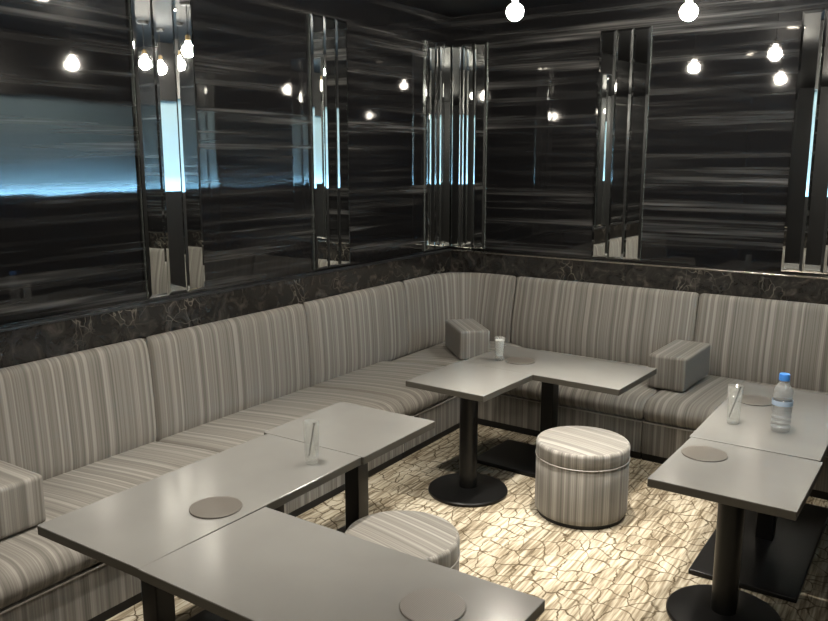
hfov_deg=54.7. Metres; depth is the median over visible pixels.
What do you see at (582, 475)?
round stool
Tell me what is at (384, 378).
seat cushion
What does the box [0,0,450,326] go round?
wall
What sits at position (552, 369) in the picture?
rectangular table
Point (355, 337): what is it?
bench section
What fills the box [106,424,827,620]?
floor
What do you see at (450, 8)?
ceiling
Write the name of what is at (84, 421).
bench section
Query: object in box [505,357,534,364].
mat
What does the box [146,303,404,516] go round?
bench section
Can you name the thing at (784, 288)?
trim
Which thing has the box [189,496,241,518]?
mat
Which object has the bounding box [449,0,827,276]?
wall
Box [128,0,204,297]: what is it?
wall mirror
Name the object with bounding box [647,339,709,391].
block
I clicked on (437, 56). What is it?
wall mirror
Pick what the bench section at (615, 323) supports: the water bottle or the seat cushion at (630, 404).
the seat cushion at (630, 404)
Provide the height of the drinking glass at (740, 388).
0.168 m
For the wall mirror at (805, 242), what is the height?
1.558 m
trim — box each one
[0,249,451,331]
[0,251,450,368]
[451,249,827,279]
[451,251,827,304]
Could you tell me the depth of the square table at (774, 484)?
2.97 m
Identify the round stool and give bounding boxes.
[345,510,459,570]
[535,426,630,529]
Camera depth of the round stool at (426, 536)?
2.95 m
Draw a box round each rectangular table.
[37,434,360,620]
[138,507,544,620]
[461,345,656,477]
[688,382,827,602]
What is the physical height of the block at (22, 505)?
0.194 m
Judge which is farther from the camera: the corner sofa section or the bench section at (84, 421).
the corner sofa section
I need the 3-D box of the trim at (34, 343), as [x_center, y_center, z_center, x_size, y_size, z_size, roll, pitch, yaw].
[-1.984,0.307,3.102,0.048,0.320,8.316,7,13,33]
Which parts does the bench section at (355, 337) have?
backrest, panel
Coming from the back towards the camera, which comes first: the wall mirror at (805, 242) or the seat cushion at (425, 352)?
the seat cushion at (425, 352)
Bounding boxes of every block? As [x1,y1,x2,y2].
[0,460,45,539]
[445,319,489,359]
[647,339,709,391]
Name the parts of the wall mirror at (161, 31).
backing plate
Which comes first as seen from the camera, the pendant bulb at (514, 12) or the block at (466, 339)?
the pendant bulb at (514, 12)
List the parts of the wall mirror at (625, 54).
backing plate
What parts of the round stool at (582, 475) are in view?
seat lid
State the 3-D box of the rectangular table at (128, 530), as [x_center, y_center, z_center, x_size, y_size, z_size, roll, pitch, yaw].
[-0.690,0.912,2.841,0.490,0.602,1.025,7,13,33]
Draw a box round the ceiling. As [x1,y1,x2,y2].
[392,0,590,16]
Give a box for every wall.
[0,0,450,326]
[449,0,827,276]
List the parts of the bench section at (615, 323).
panel, backrest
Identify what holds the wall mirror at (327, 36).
attached to the wall at (71, 238)
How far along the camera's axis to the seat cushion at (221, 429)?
4.38 m
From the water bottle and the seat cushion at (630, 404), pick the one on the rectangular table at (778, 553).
the water bottle
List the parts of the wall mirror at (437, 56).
backing plate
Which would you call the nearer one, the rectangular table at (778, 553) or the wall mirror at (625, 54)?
the rectangular table at (778, 553)
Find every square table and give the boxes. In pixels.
[264,402,434,532]
[406,361,532,507]
[647,437,822,620]
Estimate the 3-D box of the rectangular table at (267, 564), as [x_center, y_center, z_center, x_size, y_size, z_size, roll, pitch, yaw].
[-0.214,1.030,2.208,1.013,0.602,0.513,7,13,33]
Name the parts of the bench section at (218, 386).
backrest, panel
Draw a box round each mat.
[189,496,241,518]
[399,588,465,620]
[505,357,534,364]
[681,446,727,461]
[737,395,772,405]
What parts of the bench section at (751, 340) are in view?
panel, backrest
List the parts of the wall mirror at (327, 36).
backing plate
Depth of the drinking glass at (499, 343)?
4.53 m
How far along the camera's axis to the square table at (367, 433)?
3.43 m
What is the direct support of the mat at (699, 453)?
on the square table at (774, 484)
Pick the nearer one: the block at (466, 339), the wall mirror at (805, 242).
the wall mirror at (805, 242)
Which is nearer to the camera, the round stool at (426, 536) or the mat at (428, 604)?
the mat at (428, 604)
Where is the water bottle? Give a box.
[771,373,793,432]
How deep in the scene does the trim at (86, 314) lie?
4.24 m
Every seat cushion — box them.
[0,441,218,608]
[158,387,404,452]
[312,361,451,415]
[392,341,520,365]
[503,350,661,418]
[643,375,827,454]
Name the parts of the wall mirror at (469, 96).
backing plate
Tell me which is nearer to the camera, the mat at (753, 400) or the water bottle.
the water bottle
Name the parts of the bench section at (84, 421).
panel, backrest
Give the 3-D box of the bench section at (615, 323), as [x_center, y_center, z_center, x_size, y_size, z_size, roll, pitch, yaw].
[1.067,0.308,5.375,1.356,0.857,1.071,7,13,33]
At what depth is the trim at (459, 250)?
5.50 m
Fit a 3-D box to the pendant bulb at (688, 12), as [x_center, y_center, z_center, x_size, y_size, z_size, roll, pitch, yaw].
[1.433,-1.693,4.151,0.093,0.366,0.093,7,13,33]
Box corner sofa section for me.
[392,272,520,365]
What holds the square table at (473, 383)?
on the floor
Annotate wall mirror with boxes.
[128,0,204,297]
[308,13,349,269]
[424,40,450,250]
[450,42,487,248]
[591,26,652,260]
[781,9,827,273]
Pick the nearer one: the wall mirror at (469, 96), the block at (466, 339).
the block at (466, 339)
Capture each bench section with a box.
[0,338,218,620]
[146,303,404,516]
[303,281,459,457]
[478,276,698,458]
[641,293,827,499]
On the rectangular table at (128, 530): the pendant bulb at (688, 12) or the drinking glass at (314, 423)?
the drinking glass at (314, 423)
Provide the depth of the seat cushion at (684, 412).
4.63 m
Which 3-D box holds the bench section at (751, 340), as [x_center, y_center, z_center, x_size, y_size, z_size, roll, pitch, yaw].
[2.180,0.453,4.599,1.431,0.857,1.075,7,13,33]
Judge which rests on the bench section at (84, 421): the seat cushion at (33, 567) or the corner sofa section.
the seat cushion at (33, 567)
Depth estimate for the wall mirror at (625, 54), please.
5.52 m
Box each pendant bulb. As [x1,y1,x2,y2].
[506,0,523,20]
[680,0,697,20]
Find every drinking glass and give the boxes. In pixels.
[303,422,318,462]
[495,339,504,355]
[727,386,743,419]

